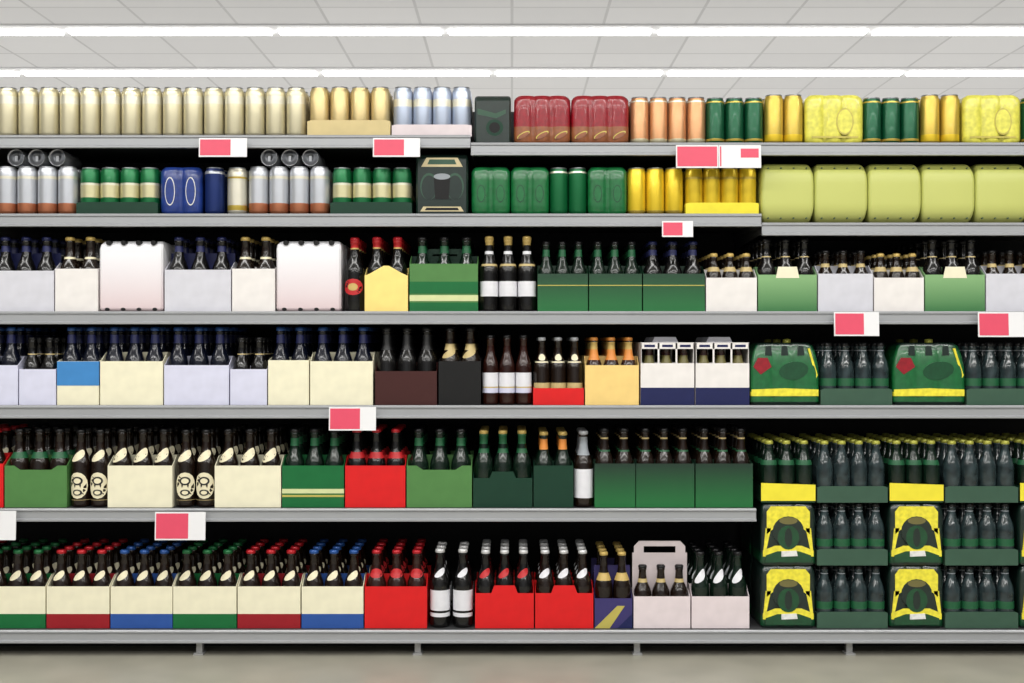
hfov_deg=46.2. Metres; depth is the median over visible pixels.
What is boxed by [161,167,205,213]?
pack
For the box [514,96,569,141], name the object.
pack
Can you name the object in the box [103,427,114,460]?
bottle
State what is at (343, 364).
pack
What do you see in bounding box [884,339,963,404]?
pack
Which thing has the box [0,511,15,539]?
price sign
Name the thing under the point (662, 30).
ceiling light
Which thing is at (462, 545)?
bottle
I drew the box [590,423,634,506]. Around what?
pack
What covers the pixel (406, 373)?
pack
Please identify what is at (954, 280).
pack
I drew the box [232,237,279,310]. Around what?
pack
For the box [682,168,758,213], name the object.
pack
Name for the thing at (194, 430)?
bottle
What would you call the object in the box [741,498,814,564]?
pack
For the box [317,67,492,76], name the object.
ceiling light
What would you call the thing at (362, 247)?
bottle
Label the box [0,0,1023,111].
ceiling
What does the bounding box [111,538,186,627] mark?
pack
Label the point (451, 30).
ceiling light
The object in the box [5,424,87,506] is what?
pack
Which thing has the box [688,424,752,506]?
pack
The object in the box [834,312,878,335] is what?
price sign
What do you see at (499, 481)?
pack
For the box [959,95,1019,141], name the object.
pack
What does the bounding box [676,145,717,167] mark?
price sign
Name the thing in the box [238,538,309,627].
pack
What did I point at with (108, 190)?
pack
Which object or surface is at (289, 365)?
pack
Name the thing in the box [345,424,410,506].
pack
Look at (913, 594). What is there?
pack
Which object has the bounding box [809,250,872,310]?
white beer six-pack
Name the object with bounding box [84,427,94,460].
bottle
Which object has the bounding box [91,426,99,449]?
bottle
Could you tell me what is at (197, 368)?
lilac beer six-pack
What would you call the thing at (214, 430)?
bottle
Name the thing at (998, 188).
pack
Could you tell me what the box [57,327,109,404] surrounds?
pack
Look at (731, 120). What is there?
cans
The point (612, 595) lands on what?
pack
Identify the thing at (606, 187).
pack
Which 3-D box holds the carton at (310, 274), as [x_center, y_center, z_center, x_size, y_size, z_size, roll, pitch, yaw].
[-0.682,-0.220,4.235,0.216,0.238,0.427,0,0,0]
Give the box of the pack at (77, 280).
[55,237,105,310]
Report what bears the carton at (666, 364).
on the shelving unit
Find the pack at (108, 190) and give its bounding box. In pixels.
[76,167,161,213]
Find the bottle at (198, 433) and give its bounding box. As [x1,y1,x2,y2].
[193,426,201,453]
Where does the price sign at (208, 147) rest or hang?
attached to the shelving unit
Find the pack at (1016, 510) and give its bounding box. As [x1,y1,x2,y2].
[1009,502,1023,564]
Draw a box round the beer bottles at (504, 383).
[482,335,531,404]
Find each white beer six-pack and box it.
[0,237,65,310]
[165,237,240,310]
[631,541,689,627]
[687,541,748,627]
[697,253,756,310]
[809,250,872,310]
[864,253,923,310]
[975,250,1023,310]
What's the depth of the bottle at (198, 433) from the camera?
4.18 m
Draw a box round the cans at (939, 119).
[918,94,959,141]
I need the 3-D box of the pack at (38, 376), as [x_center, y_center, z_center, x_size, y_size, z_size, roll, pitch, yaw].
[-1.590,0.099,4.215,0.123,0.227,0.387,0,0,0]
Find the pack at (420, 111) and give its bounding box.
[392,86,473,141]
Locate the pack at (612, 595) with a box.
[591,541,631,627]
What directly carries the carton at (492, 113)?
on the shelving unit
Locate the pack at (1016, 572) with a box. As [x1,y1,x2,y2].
[1009,564,1023,627]
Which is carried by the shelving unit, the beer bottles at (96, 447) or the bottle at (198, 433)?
the beer bottles at (96, 447)
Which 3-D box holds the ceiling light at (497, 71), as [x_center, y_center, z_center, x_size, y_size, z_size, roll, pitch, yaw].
[0.533,-2.137,9.550,1.369,0.026,0.300,0,0,0]
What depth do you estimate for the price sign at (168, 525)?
3.96 m
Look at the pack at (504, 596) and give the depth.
4.02 m
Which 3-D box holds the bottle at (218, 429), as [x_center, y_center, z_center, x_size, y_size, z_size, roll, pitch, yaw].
[-1.033,0.426,4.191,0.067,0.260,0.069,0,0,-3]
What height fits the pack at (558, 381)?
0.227 m
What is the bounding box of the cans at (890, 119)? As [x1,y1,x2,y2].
[862,97,918,141]
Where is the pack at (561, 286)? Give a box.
[536,241,587,310]
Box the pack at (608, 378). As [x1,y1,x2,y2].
[579,337,638,404]
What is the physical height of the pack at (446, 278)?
0.252 m
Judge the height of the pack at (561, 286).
0.237 m
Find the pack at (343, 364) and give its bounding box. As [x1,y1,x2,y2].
[310,327,380,404]
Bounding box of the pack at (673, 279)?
[637,241,704,310]
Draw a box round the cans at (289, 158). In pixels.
[261,149,325,168]
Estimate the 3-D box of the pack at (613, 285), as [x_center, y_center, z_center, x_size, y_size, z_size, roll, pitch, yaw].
[0.347,-0.219,4.210,0.177,0.237,0.377,0,0,0]
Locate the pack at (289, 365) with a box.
[268,327,318,404]
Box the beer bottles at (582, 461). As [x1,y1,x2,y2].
[572,427,592,506]
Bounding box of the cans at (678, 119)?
[628,97,704,141]
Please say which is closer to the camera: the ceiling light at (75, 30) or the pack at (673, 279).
the pack at (673, 279)
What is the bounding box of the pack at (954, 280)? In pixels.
[894,238,984,310]
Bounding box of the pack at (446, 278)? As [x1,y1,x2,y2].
[410,237,480,310]
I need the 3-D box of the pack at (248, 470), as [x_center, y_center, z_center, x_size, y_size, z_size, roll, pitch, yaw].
[-0.886,0.425,4.168,0.222,0.262,0.292,0,0,0]
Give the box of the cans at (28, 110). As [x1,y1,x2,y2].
[0,87,309,134]
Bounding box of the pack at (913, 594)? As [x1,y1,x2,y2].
[879,564,942,627]
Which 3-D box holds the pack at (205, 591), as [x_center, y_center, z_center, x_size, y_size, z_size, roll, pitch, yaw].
[-1.030,0.832,4.168,0.213,0.258,0.294,0,0,0]
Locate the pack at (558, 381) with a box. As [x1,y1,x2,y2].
[532,337,583,404]
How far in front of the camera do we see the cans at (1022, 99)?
4.05 m
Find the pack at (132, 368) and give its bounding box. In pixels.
[100,327,173,404]
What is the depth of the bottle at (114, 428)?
4.18 m
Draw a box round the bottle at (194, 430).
[187,427,198,463]
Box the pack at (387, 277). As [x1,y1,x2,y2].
[365,237,411,310]
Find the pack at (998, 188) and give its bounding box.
[968,164,1023,222]
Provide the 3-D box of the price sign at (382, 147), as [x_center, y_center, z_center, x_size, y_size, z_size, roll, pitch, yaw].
[-0.381,-0.640,3.972,0.155,0.063,0.031,0,0,0]
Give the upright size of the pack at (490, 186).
0.160 m
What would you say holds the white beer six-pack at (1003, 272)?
on the shelving unit
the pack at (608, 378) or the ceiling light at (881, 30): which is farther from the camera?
the ceiling light at (881, 30)
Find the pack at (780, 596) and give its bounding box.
[741,549,814,627]
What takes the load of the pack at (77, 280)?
on the shelving unit
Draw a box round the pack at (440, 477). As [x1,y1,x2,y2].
[407,424,474,506]
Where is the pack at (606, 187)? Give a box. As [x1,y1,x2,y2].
[586,167,626,213]
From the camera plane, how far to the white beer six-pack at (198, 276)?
4.02 m
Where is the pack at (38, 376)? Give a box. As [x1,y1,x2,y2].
[19,337,66,404]
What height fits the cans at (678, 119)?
0.160 m
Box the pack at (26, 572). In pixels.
[0,538,67,627]
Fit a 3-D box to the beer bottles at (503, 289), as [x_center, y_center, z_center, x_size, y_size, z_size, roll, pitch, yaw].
[-0.013,-0.228,4.158,0.190,0.255,0.267,0,0,0]
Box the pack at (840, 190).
[808,164,866,222]
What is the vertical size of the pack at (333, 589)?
0.258 m
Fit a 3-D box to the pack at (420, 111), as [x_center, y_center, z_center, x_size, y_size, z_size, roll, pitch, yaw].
[-0.269,-0.772,4.125,0.268,0.170,0.206,0,0,0]
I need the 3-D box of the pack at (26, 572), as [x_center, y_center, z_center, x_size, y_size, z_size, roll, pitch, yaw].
[-1.670,0.832,4.168,0.213,0.258,0.294,0,0,0]
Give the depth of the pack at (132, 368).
4.02 m
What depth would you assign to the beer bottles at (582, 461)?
4.03 m
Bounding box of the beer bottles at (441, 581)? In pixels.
[430,541,473,627]
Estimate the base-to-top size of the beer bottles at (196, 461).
0.260 m
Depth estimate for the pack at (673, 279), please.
4.02 m
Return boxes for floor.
[0,646,1023,682]
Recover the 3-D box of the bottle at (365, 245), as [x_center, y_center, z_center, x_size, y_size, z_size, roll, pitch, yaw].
[-0.531,-0.226,4.259,0.067,0.250,0.069,0,0,-7]
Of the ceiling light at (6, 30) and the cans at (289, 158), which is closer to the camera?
the cans at (289, 158)
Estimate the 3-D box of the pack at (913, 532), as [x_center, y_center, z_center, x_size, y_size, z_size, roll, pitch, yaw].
[1.356,0.647,4.197,0.179,0.208,0.357,0,0,0]
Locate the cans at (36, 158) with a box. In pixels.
[7,149,81,168]
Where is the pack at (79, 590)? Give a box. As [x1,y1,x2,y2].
[47,538,127,627]
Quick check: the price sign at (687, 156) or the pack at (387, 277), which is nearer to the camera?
the price sign at (687, 156)
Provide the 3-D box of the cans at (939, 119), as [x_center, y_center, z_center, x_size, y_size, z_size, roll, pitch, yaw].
[1.445,-0.746,4.157,0.132,0.168,0.267,0,0,0]
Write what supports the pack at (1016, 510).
on the pack at (1016, 572)
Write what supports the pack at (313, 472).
on the shelving unit
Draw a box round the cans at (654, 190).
[625,167,682,213]
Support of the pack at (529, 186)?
on the shelving unit
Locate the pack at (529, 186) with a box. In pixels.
[511,167,548,213]
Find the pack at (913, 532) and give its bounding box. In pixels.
[879,502,942,564]
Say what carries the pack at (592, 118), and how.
on the shelving unit
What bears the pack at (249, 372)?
on the shelving unit
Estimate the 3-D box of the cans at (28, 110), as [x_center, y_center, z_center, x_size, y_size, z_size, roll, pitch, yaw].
[-1.389,-0.771,4.157,1.388,0.168,0.269,0,0,0]
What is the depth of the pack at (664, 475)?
4.02 m
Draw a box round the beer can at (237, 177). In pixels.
[227,167,249,213]
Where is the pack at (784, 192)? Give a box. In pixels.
[755,164,813,222]
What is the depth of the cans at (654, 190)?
4.03 m
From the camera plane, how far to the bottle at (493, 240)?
4.12 m
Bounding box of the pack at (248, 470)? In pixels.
[215,424,289,506]
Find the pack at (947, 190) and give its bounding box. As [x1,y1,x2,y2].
[915,164,973,222]
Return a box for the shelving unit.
[0,112,1023,654]
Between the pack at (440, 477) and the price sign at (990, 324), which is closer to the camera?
the price sign at (990, 324)
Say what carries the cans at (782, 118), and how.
on the shelving unit
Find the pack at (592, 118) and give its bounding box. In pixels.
[570,96,628,141]
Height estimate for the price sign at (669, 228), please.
0.053 m
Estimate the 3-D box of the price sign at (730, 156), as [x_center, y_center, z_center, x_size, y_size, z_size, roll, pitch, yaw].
[0.752,-0.611,3.972,0.140,0.076,0.032,0,0,0]
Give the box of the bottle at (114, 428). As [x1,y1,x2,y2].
[110,426,118,452]
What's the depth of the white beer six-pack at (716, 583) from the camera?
4.03 m
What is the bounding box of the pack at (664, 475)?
[631,424,693,506]
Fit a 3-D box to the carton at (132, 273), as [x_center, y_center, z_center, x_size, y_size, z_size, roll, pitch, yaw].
[-1.277,-0.220,4.235,0.212,0.238,0.427,0,0,0]
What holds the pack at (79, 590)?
on the shelving unit
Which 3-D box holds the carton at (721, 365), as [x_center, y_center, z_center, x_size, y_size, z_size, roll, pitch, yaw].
[0.706,0.099,4.213,0.180,0.228,0.382,0,0,0]
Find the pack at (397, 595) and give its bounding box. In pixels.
[365,538,432,627]
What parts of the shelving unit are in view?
shelf, shelf, shelf, shelf, shelf, shelf, kick plate, shelf, shelf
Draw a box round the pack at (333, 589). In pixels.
[302,538,371,627]
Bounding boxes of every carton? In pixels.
[100,241,174,310]
[277,241,350,310]
[416,155,471,213]
[475,96,510,141]
[632,337,693,404]
[694,337,748,404]
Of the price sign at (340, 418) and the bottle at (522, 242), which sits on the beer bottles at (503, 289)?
the bottle at (522, 242)
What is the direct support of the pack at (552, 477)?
on the shelving unit
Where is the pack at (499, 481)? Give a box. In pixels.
[473,425,531,506]
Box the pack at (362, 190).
[330,167,415,213]
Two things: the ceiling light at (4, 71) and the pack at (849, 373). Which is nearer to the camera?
the pack at (849, 373)
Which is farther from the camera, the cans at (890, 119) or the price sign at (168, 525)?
the cans at (890, 119)
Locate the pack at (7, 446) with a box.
[0,424,27,506]
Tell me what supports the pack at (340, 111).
on the shelving unit
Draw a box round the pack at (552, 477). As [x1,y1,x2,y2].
[532,427,572,506]
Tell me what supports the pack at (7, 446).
on the shelving unit
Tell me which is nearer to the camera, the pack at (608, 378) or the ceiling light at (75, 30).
the pack at (608, 378)
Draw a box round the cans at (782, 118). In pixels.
[762,94,802,141]
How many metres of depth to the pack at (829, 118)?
4.02 m
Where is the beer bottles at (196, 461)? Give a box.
[176,426,222,506]
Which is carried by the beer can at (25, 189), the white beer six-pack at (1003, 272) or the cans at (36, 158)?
the cans at (36, 158)
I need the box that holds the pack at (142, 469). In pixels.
[108,424,186,506]
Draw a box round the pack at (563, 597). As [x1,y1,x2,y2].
[534,539,592,627]
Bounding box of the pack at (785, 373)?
[749,339,817,404]
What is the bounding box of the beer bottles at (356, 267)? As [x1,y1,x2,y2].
[345,237,368,310]
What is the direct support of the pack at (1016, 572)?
on the shelving unit
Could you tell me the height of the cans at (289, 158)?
0.057 m
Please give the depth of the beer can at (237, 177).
4.03 m
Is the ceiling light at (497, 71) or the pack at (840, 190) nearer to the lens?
the pack at (840, 190)
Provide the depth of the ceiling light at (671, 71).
9.49 m
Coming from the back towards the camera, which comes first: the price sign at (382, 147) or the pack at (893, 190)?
the pack at (893, 190)
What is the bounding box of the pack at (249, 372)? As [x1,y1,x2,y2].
[230,337,276,404]
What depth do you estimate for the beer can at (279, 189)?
4.03 m
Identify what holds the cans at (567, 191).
on the shelving unit
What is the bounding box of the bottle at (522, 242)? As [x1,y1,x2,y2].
[517,242,522,310]
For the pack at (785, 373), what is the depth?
4.02 m
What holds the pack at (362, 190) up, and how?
on the shelving unit
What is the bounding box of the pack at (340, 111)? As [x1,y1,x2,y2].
[307,86,393,134]
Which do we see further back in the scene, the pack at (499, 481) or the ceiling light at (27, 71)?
the ceiling light at (27, 71)
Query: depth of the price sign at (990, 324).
3.96 m
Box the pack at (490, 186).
[472,167,509,213]
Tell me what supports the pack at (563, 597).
on the shelving unit
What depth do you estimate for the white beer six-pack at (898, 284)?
4.02 m
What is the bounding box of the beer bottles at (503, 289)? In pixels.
[480,236,535,310]
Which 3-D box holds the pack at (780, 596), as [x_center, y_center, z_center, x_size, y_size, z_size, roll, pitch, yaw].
[0.926,0.857,4.197,0.181,0.208,0.357,0,0,0]
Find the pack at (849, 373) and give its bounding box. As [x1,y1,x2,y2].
[803,342,891,404]
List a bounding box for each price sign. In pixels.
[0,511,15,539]
[155,512,205,539]
[199,138,246,156]
[329,407,375,430]
[373,138,419,156]
[662,221,692,236]
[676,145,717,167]
[719,145,760,167]
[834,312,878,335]
[978,312,1023,336]
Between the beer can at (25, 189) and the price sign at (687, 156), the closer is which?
the price sign at (687, 156)
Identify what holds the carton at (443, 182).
on the shelving unit
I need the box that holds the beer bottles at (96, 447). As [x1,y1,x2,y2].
[71,426,118,506]
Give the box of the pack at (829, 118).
[802,95,862,141]
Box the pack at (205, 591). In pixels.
[173,538,246,627]
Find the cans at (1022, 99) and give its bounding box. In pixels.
[1019,98,1023,141]
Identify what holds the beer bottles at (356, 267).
on the shelving unit
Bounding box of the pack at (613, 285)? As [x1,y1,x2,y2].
[587,241,641,310]
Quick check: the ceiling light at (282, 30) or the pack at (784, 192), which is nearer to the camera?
the pack at (784, 192)
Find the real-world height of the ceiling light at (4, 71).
0.026 m
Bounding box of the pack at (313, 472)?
[282,424,350,506]
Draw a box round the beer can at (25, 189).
[0,166,81,213]
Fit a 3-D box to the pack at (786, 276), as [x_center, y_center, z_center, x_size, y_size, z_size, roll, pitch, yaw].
[0.923,-0.224,4.229,0.197,0.247,0.417,0,0,0]
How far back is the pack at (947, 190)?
4.02 m
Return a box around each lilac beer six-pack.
[0,327,57,404]
[164,327,248,404]
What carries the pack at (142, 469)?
on the shelving unit
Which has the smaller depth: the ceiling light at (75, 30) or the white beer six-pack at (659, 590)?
the white beer six-pack at (659, 590)
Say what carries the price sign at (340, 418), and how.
attached to the shelving unit
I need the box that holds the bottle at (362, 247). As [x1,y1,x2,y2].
[361,241,367,268]
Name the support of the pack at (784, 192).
on the shelving unit
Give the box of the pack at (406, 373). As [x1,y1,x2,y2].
[375,327,441,404]
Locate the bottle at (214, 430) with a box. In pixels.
[207,427,218,460]
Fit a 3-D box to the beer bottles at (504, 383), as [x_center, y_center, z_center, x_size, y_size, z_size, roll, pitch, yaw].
[-0.017,0.095,4.158,0.167,0.235,0.259,0,0,0]
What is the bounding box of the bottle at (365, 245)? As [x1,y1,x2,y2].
[364,243,368,266]
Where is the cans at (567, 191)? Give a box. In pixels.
[548,167,586,213]
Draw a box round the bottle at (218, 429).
[212,426,222,454]
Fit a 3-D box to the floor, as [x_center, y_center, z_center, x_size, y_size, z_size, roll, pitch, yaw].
[0.000,1.100,7.500,28.000,0.100,21.000,0,0,0]
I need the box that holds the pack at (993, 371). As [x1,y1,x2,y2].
[938,342,1023,404]
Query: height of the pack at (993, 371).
0.210 m
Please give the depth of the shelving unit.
4.00 m
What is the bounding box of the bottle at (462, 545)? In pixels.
[455,544,472,582]
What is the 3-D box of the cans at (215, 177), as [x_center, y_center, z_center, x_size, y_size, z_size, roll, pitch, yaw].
[-1.004,-0.506,4.157,0.066,0.160,0.269,0,0,0]
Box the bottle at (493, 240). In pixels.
[493,240,498,310]
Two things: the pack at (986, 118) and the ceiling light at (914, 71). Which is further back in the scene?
the ceiling light at (914, 71)
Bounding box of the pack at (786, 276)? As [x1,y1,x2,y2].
[742,238,816,310]
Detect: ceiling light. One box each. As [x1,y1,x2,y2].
[0,24,72,36]
[0,67,26,76]
[12,67,322,76]
[57,24,278,36]
[271,24,445,36]
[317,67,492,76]
[444,24,657,36]
[493,67,666,76]
[653,24,876,36]
[663,67,910,76]
[864,24,1023,36]
[900,67,1023,76]
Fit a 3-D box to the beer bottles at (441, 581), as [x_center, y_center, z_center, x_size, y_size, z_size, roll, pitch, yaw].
[-0.204,0.830,4.124,0.144,0.262,0.203,0,0,0]
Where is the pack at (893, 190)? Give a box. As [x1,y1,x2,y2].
[861,164,920,222]
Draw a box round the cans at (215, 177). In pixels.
[205,167,228,213]
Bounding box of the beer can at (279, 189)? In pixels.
[249,166,332,213]
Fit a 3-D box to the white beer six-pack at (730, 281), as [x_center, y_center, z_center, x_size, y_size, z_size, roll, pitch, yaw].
[0.736,-0.199,4.203,0.170,0.197,0.362,0,0,0]
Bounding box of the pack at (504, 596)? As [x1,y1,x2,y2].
[475,539,533,627]
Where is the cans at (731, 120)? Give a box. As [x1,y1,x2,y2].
[705,97,762,141]

